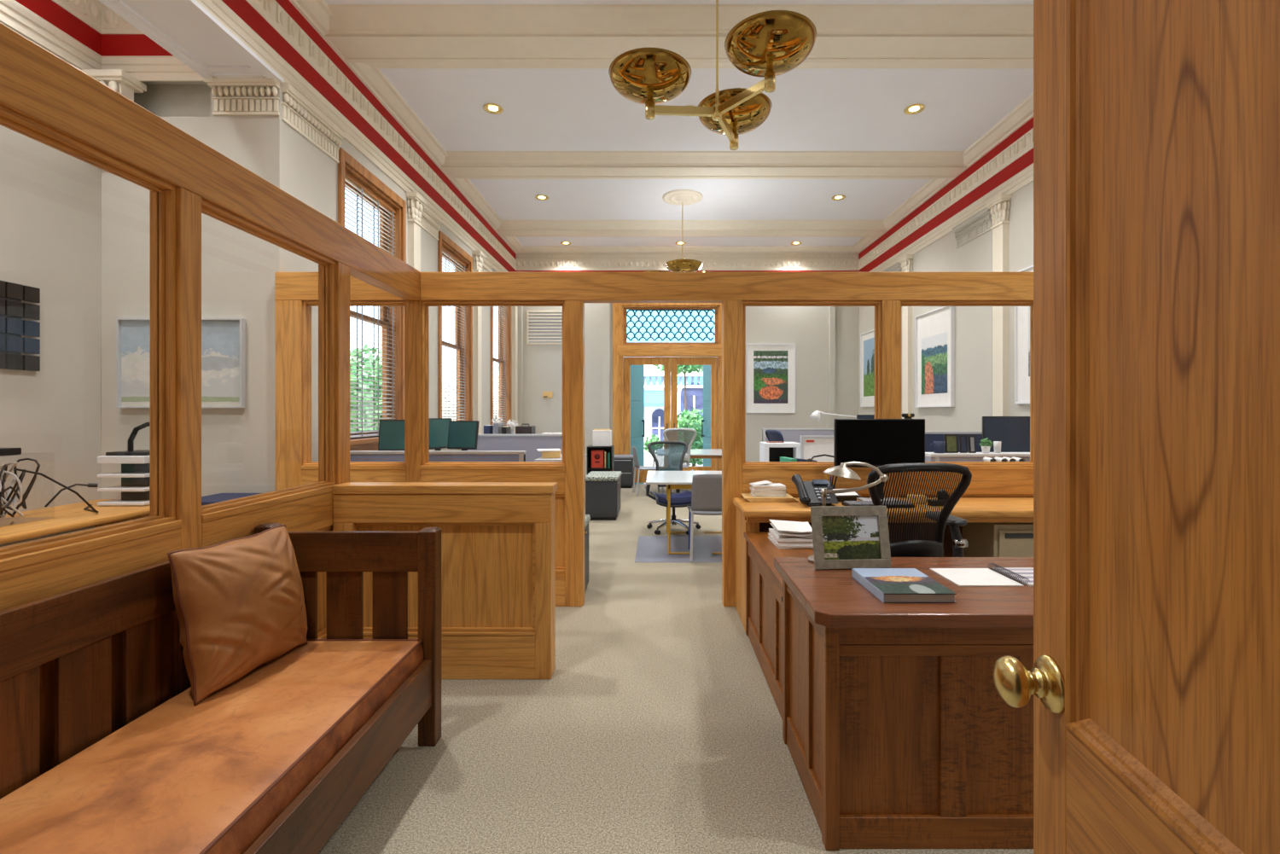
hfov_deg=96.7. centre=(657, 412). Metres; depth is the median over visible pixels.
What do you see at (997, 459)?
paper roll
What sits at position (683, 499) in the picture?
office chair
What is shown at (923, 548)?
office chair
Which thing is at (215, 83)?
trim
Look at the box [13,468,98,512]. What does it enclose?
power cable
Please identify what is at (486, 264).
trim
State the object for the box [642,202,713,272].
chandelier
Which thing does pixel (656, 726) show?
floor
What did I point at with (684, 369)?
street tree
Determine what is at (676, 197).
medallion
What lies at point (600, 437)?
box
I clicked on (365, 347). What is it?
tree
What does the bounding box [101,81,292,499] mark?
wall
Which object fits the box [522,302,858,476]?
wall
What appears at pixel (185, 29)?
beam
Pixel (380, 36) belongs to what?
beam
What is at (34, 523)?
desk
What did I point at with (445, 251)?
window blind
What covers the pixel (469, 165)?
beam
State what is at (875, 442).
monitor
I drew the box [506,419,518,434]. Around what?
flower vase
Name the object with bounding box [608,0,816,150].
chandelier
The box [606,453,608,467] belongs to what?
folder
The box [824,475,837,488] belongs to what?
pen cup
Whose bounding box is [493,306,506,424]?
window blind
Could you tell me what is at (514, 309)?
trim
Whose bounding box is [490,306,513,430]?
window
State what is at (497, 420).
flower vase
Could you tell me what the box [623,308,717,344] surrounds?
window
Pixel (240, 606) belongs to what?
pillow
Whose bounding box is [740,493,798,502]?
stack
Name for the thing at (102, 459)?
tray
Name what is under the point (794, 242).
recessed light
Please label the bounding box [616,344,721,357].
trim
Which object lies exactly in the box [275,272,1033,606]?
wall
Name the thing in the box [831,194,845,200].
recessed light
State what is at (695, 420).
bush
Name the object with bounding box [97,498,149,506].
tray
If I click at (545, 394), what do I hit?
thermostat
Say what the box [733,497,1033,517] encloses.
countertop
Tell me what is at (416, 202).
trim
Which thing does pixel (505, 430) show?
binder
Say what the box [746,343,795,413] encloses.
framed picture
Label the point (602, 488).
base cabinet
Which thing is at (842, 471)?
desk lamp
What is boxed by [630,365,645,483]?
storm door
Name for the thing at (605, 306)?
trim
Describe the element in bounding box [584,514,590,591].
base cabinet
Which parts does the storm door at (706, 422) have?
pull handle, raised panel, raised panel, raised panel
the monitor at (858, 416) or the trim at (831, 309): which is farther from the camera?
the trim at (831, 309)
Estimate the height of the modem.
0.038 m
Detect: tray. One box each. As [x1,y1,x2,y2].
[97,455,149,463]
[97,471,149,477]
[97,485,149,491]
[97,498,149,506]
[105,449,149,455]
[536,448,561,458]
[832,488,861,501]
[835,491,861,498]
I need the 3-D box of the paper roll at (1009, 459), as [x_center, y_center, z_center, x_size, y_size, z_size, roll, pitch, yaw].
[2.660,0.366,4.307,0.043,0.044,0.153,0,0,11]
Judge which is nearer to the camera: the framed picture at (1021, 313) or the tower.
the tower
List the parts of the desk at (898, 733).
leg, panel, rail, rail, panel, leg, panel, rail, panel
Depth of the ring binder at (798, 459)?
4.98 m
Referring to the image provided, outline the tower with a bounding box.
[97,422,149,506]
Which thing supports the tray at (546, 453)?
on the console table at (540, 459)
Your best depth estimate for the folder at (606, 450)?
9.02 m
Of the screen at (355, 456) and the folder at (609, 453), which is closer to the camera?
the screen at (355, 456)
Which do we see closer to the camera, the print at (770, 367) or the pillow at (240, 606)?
the pillow at (240, 606)
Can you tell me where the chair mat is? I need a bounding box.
[634,535,721,562]
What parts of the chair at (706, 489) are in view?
leg, leg, seat, backrest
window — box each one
[337,147,406,450]
[437,230,472,420]
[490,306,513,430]
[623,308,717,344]
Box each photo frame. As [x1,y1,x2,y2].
[810,506,891,569]
[943,434,958,453]
[959,435,967,453]
[967,435,976,453]
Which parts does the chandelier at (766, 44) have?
lamp shade, arm, stem, arm, lamp shade, arm, lamp shade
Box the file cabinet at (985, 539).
[962,522,1033,557]
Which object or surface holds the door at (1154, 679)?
in the wall
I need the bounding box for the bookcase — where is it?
[587,445,614,474]
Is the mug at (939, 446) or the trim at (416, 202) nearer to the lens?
the mug at (939, 446)
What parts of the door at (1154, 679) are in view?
knob, rail, panel moulding, panel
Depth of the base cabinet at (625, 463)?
10.58 m
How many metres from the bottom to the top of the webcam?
0.038 m
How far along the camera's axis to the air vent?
11.19 m
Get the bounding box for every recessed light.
[482,103,503,114]
[535,194,548,200]
[560,241,570,244]
[675,241,686,244]
[791,241,801,244]
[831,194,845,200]
[903,104,925,115]
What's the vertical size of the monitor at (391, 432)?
0.608 m
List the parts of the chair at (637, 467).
leg, backrest, leg, seat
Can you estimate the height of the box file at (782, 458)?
0.260 m
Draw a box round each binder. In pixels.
[483,424,493,434]
[493,422,503,434]
[501,426,510,434]
[794,458,817,461]
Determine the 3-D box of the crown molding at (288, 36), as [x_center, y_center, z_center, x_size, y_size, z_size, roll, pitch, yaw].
[-2.697,-2.825,4.346,0.204,0.770,13.709,0,0,0]
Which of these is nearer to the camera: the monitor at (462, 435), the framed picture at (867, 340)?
the monitor at (462, 435)
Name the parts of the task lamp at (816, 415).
lamp shade, arm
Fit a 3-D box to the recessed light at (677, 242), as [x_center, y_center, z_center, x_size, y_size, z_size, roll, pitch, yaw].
[0.450,-3.201,10.800,0.204,0.014,0.204,0,0,0]
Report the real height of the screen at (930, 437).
1.215 m
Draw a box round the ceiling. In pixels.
[324,0,1033,246]
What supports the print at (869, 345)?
attached to the framed picture at (867, 340)
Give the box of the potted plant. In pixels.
[979,437,992,453]
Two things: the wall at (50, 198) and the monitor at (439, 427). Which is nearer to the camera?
the wall at (50, 198)
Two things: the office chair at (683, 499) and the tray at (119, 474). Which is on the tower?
the tray at (119, 474)
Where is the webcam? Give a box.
[901,413,914,418]
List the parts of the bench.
rail, leg, rail, arm rail, leg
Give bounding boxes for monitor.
[378,419,430,450]
[429,418,451,450]
[447,420,479,450]
[833,418,925,500]
[856,414,874,418]
[982,416,1029,452]
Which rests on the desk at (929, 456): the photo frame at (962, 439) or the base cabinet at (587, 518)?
the photo frame at (962, 439)
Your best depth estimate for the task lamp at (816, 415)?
6.64 m
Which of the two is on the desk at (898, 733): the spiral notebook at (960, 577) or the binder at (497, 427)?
the spiral notebook at (960, 577)
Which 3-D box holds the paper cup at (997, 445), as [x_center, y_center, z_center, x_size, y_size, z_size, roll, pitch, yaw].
[2.930,0.302,4.900,0.060,0.100,0.060,0,0,0]
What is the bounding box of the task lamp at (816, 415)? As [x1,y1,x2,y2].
[809,410,856,421]
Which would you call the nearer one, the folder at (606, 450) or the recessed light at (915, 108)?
the recessed light at (915, 108)
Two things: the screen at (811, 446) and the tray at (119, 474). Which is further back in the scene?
the screen at (811, 446)
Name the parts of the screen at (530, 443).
cap rail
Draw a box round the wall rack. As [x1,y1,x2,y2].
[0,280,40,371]
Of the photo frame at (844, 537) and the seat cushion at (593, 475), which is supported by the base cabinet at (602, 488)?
the seat cushion at (593, 475)
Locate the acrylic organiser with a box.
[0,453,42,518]
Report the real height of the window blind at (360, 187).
2.430 m
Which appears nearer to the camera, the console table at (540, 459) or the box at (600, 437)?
the console table at (540, 459)
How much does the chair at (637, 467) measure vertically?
0.832 m
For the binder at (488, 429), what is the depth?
8.35 m
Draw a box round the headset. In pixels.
[806,453,833,461]
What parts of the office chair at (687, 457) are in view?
frame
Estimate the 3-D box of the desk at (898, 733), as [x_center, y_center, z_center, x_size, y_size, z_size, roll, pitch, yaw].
[1.403,1.030,2.158,1.785,0.780,0.715,0,0,0]
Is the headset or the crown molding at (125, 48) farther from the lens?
the headset
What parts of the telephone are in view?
coiled cord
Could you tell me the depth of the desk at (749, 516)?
3.74 m
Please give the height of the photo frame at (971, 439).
0.150 m
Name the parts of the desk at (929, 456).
post, fabric panel, cap rail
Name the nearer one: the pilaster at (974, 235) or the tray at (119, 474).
the tray at (119, 474)
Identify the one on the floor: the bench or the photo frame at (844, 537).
the bench
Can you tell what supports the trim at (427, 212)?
attached to the wall at (315, 174)
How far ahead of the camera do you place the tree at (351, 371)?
10.88 m
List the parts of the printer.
control panel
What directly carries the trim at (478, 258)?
attached to the wall at (315, 174)
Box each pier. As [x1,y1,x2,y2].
[882,261,901,272]
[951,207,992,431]
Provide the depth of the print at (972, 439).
4.91 m
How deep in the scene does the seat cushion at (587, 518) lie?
4.46 m
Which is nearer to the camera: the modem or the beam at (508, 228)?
the modem
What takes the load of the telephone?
on the desk at (749, 516)
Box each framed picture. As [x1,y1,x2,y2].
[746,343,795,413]
[860,329,874,407]
[915,306,954,407]
[1014,265,1033,403]
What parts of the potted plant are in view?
pot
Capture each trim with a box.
[81,69,146,101]
[203,76,279,115]
[281,81,346,162]
[406,192,426,271]
[420,204,443,240]
[471,250,485,434]
[481,257,494,272]
[512,306,517,433]
[517,254,856,258]
[517,302,610,429]
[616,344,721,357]
[828,306,835,428]
[897,254,913,418]
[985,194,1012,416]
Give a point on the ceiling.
(545, 109)
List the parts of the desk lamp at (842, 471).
stem, lamp shade, arm, arm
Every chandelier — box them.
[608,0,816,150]
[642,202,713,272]
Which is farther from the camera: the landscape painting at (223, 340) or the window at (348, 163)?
the window at (348, 163)
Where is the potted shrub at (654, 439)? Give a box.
[644,434,663,466]
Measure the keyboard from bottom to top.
0.026 m
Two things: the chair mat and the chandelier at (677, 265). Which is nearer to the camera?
the chair mat
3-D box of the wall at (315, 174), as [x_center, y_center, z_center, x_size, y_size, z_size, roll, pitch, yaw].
[-2.885,-0.895,7.875,0.200,4.630,7.050,0,0,0]
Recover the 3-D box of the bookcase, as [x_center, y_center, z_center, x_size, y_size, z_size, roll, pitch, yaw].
[-0.900,0.980,9.075,0.400,0.880,0.350,0,0,0]
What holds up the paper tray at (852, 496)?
on the desk at (749, 516)
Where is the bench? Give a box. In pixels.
[0,522,441,853]
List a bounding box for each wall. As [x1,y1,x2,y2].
[0,21,101,546]
[0,23,420,775]
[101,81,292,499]
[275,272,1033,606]
[292,109,511,461]
[332,482,557,679]
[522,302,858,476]
[858,180,1033,431]
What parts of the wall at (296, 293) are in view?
post, sill rail, post, sill rail, panel, rail, post, rail, post, sill rail, rail, post, sill rail, rail, panel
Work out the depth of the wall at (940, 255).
7.60 m
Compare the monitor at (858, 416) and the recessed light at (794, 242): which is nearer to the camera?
the monitor at (858, 416)
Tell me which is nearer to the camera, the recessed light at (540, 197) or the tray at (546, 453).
the tray at (546, 453)
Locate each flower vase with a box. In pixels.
[491,416,503,424]
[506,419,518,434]
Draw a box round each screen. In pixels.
[349,450,526,461]
[467,434,562,461]
[762,428,833,448]
[800,436,833,461]
[925,431,982,452]
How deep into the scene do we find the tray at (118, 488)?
3.86 m
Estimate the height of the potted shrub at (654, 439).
0.961 m
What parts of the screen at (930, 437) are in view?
cap rail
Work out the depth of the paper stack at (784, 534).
3.22 m
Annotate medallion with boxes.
[662,189,702,205]
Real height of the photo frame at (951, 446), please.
0.160 m
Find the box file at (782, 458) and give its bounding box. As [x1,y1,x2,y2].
[779,456,797,461]
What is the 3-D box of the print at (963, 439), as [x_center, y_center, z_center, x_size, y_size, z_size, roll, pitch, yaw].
[2.645,0.276,4.911,0.030,0.125,0.019,0,0,0]
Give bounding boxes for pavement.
[644,452,703,483]
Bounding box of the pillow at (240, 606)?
[167,524,307,705]
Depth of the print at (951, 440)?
4.91 m
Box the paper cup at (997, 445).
[993,441,1001,453]
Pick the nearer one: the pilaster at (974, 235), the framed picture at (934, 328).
the pilaster at (974, 235)
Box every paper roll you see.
[983,456,996,461]
[994,456,1007,461]
[1001,456,1016,461]
[1011,456,1025,461]
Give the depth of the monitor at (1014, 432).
5.39 m
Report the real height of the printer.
0.301 m
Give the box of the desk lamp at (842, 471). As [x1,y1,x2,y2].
[808,461,888,563]
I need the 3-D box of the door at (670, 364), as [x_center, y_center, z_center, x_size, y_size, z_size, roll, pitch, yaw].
[0.270,0.158,11.255,1.860,2.485,0.099,0,0,0]
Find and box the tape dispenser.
[927,489,948,506]
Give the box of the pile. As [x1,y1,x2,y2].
[749,480,787,497]
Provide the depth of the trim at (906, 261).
8.86 m
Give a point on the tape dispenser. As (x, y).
(940, 490)
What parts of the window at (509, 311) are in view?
sash, sash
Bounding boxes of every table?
[534,454,586,461]
[645,471,721,554]
[657,448,721,465]
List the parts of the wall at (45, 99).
sill rail, panel, post, rail, sill rail, panel, rail, post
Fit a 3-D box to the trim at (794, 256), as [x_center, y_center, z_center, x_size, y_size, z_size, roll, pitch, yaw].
[0.593,-3.050,11.150,6.636,0.060,0.040,0,0,0]
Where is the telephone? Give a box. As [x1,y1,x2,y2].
[791,474,838,506]
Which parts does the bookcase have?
panel, shelf, shelf, panel, panel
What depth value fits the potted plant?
4.88 m
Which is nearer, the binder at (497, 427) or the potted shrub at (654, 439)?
the binder at (497, 427)
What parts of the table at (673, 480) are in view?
leg, leg, leg, leg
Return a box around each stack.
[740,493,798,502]
[768,519,813,548]
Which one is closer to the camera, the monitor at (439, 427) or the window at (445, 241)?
the monitor at (439, 427)
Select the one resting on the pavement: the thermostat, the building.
the building
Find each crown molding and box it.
[0,0,101,69]
[98,3,203,81]
[196,0,523,272]
[515,246,858,272]
[852,93,1033,272]
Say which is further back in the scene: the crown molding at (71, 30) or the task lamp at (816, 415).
the task lamp at (816, 415)
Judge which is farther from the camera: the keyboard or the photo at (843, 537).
the keyboard
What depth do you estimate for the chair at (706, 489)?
5.41 m
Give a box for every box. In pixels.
[591,449,604,467]
[592,429,611,446]
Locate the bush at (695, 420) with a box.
[677,407,703,466]
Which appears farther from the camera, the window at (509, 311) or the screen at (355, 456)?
the window at (509, 311)
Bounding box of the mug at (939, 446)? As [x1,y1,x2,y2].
[929,441,945,453]
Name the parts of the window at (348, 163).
sill, sash, sash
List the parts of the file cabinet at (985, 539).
drawer, drawer pull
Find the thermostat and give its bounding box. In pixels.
[542,391,552,397]
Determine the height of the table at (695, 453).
0.723 m
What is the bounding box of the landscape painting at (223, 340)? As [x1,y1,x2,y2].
[116,318,245,407]
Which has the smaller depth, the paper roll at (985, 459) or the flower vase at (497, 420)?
the paper roll at (985, 459)
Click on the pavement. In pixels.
(648, 460)
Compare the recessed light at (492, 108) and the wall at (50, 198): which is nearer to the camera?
the wall at (50, 198)
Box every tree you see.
[349,343,382,431]
[349,359,366,431]
[653,365,703,409]
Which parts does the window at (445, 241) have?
sash, sash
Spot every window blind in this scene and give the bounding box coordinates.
[344,169,395,437]
[442,245,466,420]
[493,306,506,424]
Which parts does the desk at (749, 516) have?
panel, modesty panel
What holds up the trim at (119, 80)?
attached to the wall at (239, 268)
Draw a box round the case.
[515,424,535,434]
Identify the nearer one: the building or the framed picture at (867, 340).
the framed picture at (867, 340)
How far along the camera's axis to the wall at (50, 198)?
3.88 m
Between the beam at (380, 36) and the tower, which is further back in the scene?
the beam at (380, 36)
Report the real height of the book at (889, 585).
0.032 m
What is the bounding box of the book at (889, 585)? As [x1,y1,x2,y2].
[851,568,956,603]
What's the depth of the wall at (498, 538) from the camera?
3.02 m
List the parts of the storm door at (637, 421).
raised panel, raised panel, raised panel, pull handle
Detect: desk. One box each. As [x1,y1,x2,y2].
[0,499,149,544]
[733,497,1033,631]
[773,557,1033,850]
[925,452,1029,461]
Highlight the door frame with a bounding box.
[612,302,721,471]
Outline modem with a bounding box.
[0,448,21,455]
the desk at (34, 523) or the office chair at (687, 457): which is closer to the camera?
the desk at (34, 523)
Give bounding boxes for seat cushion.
[584,471,622,481]
[584,514,590,529]
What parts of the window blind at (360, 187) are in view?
rail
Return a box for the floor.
[317,483,1033,853]
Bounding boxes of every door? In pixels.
[623,357,717,482]
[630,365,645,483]
[701,365,710,466]
[992,0,1279,853]
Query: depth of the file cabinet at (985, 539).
3.70 m
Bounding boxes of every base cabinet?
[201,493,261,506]
[584,471,622,520]
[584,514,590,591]
[614,454,634,488]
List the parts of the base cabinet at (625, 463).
drawer, drawer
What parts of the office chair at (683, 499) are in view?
armrest, frame, seat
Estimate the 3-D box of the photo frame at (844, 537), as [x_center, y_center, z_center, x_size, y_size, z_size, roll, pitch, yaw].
[0.796,0.515,2.364,0.318,0.249,0.106,0,0,-4]
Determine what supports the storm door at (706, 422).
on the pavement
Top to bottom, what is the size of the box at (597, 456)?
0.279 m
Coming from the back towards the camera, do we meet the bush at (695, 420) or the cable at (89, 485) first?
the bush at (695, 420)
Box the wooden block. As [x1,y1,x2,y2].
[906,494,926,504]
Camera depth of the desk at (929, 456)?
4.80 m
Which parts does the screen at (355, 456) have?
fabric panel, cap rail, post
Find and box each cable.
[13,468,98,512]
[44,482,98,507]
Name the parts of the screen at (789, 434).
post, cap rail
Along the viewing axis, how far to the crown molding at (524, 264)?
11.18 m
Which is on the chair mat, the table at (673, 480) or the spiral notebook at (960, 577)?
the table at (673, 480)
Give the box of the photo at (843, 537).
[821,515,880,559]
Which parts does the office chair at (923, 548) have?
armrest, adjuster knob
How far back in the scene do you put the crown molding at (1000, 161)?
7.36 m
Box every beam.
[98,0,283,82]
[325,4,1033,68]
[440,151,966,179]
[495,220,887,236]
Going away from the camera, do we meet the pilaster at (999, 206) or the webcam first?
the webcam
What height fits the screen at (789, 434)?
1.150 m
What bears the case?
on the office desk
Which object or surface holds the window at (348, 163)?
in the wall at (315, 174)
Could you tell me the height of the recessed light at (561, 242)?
0.014 m
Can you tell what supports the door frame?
attached to the wall at (806, 328)
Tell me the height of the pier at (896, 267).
3.860 m
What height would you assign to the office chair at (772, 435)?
1.174 m
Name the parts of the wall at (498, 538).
panel, rail, rail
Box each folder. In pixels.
[605,450,606,467]
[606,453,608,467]
[608,452,610,467]
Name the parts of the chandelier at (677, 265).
lamp shade, stem, lamp shade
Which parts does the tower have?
handle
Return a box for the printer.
[759,441,800,461]
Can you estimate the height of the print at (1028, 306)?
0.870 m
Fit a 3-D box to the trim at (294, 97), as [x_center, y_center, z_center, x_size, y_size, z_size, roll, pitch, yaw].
[-2.750,-2.310,4.595,0.070,0.280,0.750,0,0,0]
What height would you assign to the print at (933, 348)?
0.828 m
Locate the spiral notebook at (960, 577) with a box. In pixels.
[929,562,1033,586]
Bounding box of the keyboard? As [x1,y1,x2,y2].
[841,500,913,507]
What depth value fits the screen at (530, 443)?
6.50 m
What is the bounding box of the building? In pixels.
[627,309,714,452]
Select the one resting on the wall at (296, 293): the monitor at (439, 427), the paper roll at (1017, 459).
the paper roll at (1017, 459)
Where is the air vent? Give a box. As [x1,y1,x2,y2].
[526,310,562,344]
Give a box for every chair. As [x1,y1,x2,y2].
[631,445,663,495]
[645,441,700,535]
[663,428,697,494]
[686,474,721,561]
[765,429,784,442]
[866,463,971,557]
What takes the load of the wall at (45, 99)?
on the floor
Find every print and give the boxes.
[753,350,787,403]
[863,337,874,396]
[921,331,947,394]
[946,436,956,451]
[961,436,965,451]
[970,437,974,451]
[1028,306,1029,376]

